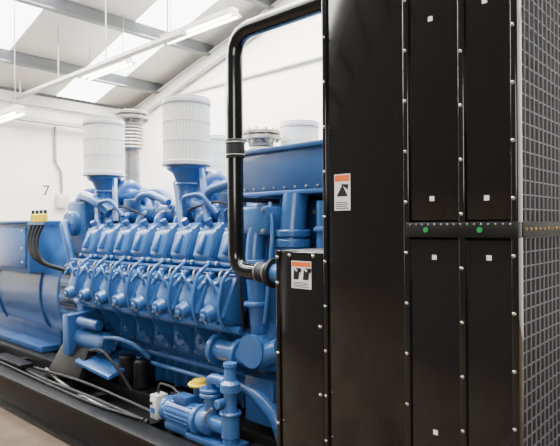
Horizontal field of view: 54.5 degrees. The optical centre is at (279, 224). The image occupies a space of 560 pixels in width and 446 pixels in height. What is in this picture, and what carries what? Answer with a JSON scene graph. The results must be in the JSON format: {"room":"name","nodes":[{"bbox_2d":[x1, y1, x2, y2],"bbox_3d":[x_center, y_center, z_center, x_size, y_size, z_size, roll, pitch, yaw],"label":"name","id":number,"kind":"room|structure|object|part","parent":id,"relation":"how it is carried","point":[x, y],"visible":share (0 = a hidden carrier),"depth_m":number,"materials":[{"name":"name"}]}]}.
{"room":"mechanical room","nodes":[
{"label":"mechanical room","id":0,"kind":"room"},
{"bbox_2d":[0,407,69,445],"bbox_3d":[-1.784,1.863,3.452,19.300,0.200,14.700,0,0,42],"label":"floor","id":1,"kind":"structure","parent":0,"point":[14,431],"depth_m":4.58,"materials":[{"name":"concrete"}]},
{"bbox_2d":[0,339,276,445],"bbox_3d":[-1.224,1.578,5.993,8.520,0.362,3.060,0,0,42],"label":"base","id":2,"kind":"object","parent":1,"relation":"on","point":[92,411],"visible":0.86,"depth_m":4.66,"materials":[{"name":"black paint"}]},
{"bbox_2d":[0,210,66,352],"bbox_3d":[-3.036,0.726,7.542,3.462,1.770,1.991,0,0,42],"label":"alternator","id":3,"kind":"object","parent":2,"relation":"on","point":[33,258],"visible":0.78,"depth_m":6.37,"materials":[{"name":"blue paint"}]},
{"bbox_2d":[49,108,322,441],"bbox_3d":[-0.364,0.142,5.218,4.150,3.020,2.462,0,0,42],"label":"engine","id":4,"kind":"object","parent":2,"relation":"on","point":[149,286],"visible":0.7,"depth_m":4.41,"materials":[{"name":"blue paint"}]},
{"bbox_2d":[82,117,125,177],"bbox_3d":[-1.775,-0.778,5.492,0.414,0.580,0.414,0,0,42],"label":"filter","id":5,"kind":"object","parent":4,"relation":"attached to","point":[103,137],"visible":0.99,"depth_m":5.33,"materials":[{"name":"white plastic"}]},
{"bbox_2d":[161,94,210,167],"bbox_3d":[-0.790,-0.784,4.599,0.414,0.580,0.414,0,0,42],"label":"filter","id":6,"kind":"object","parent":4,"relation":"attached to","point":[186,117],"visible":0.95,"depth_m":4.43,"materials":[{"name":"white plastic"}]},
{"bbox_2d":[206,135,226,176],"bbox_3d":[-0.781,-0.785,6.588,0.414,0.580,0.414,0,0,42],"label":"filter","id":7,"kind":"object","parent":4,"relation":"attached to","point":[218,160],"visible":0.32,"depth_m":6.40,"materials":[{"name":"white paper"}]},
{"bbox_2d":[225,0,321,287],"bbox_3d":[0.201,-0.457,3.266,1.166,1.672,0.493,0,0,42],"label":"pipe","id":8,"kind":"object","parent":4,"relation":"attached to","point":[260,272],"visible":0.93,"depth_m":3.45,"materials":[{"name":"black metal"}]},
{"bbox_2d":[280,119,318,144],"bbox_3d":[0.204,-0.791,5.695,0.414,0.580,0.414,0,0,42],"label":"filter","id":9,"kind":"object","parent":4,"relation":"attached to","point":[299,130],"visible":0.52,"depth_m":5.52,"materials":[{"name":"white paper"}]},
{"bbox_2d":[150,361,248,445],"bbox_3d":[-0.557,1.224,3.798,0.940,0.700,0.403,0,0,42],"label":"pump","id":10,"kind":"object","parent":2,"relation":"on","point":[197,416],"visible":1,"depth_m":3.57,"materials":[{"name":"blue paint"}]},
{"bbox_3d":[-0.669,1.307,3.800,0.390,0.245,0.200,0,0,42],"label":"electric motor","id":11,"kind":"part","parent":10,"relation":"part of","materials":[{"name":"blue paint"}]},
{"bbox_2d":[275,0,559,445],"bbox_3d":[1.500,-0.029,3.418,1.115,2.877,3.322,0,0,42],"label":"tall cabinet","id":12,"kind":"object","parent":2,"relation":"on","point":[427,312],"visible":1,"depth_m":2.10,"materials":[{"name":"black metal"}]},
{"bbox_2d":[0,101,124,220],"bbox_3d":[-8.838,-0.613,9.798,0.250,4.850,14.650,0,0,42],"label":"wall","id":13,"kind":"structure","parent":0,"point":[27,164],"depth_m":13.00,"materials":[{"name":"white paint"}]},
{"bbox_2d":[0,89,117,128],"bbox_3d":[-8.732,-2.714,9.521,0.300,0.650,14.400,0,0,42],"label":"trim","id":14,"kind":"structure","parent":13,"relation":"attached to","point":[5,95],"depth_m":13.15,"materials":[{"name":"metal"}]},
{"bbox_2d":[0,0,264,108],"bbox_3d":[-1.830,-5.190,3.381,19.200,3.894,14.600,0,0,42],"label":"ceiling","id":15,"kind":"structure","parent":0,"point":[35,28],"depth_m":11.64,"materials":[{"name":"white paint"}]},
{"bbox_2d":[14,0,14,93],"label":"rod","id":16,"kind":"object","parent":15,"relation":"hanging from","point":[14,0],"depth_m":9.40,"materials":[{"name":"white metal"}]},
{"bbox_2d":[0,102,29,123],"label":"fluorescent light","id":17,"kind":"object","parent":15,"relation":"hanging from","point":[15,111],"depth_m":9.37,"materials":[{"name":"white plastic"}]},
{"bbox_2d":[12,0,186,99],"bbox_3d":[-3.703,-3.875,10.163,6.100,2.102,0.120,0,0,42],"label":"cable tray","id":18,"kind":"object","parent":15,"relation":"hanging from","point":[178,34],"visible":1,"depth_m":9.58,"materials":[{"name":"metal"}]},
{"bbox_2d":[80,30,135,79],"bbox_3d":[-3.582,-3.682,11.189,1.700,1.086,0.340,0,0,42],"label":"fluorescent light","id":19,"kind":"object","parent":15,"relation":"hanging from","point":[128,62],"visible":0.71,"depth_m":11.04,"materials":[{"name":"white plastic"}]},
{"bbox_2d":[0,0,276,93],"bbox_3d":[-4.191,-4.847,5.389,10.160,2.950,14.400,0,0,42],"label":"ceiling beams","id":20,"kind":"structure","parent":15,"relation":"attached to","point":[64,7],"depth_m":11.37,"materials":[{"name":"white metal"}]},
{"bbox_2d":[161,0,241,44],"bbox_3d":[-1.502,-4.223,9.839,2.000,1.438,0.340,0,0,42],"label":"fluorescent light","id":21,"kind":"object","parent":15,"relation":"hanging from","point":[230,14],"visible":0.67,"depth_m":9.59,"materials":[{"name":"white plastic"}]},
{"bbox_2d":[134,0,299,112],"bbox_3d":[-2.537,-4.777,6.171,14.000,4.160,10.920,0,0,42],"label":"beam","id":22,"kind":"structure","parent":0,"point":[218,53],"depth_m":13.00,"materials":[{"name":"white metal"}]},
{"bbox_2d":[140,14,322,198],"bbox_3d":[3.116,-2.562,8.666,19.000,8.580,0.250,0,0,42],"label":"wall","id":23,"kind":"structure","parent":0,"point":[270,99],"depth_m":11.58,"materials":[{"name":"white paint"}]},
{"bbox_2d":[54,55,321,207],"bbox_3d":[0.788,-1.273,9.067,15.000,4.035,2.265,0,0,42],"label":"conduit","id":24,"kind":"object","parent":23,"relation":"attached to","point":[61,200],"visible":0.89,"depth_m":12.93,"materials":[{"name":"grey"}]}
]}

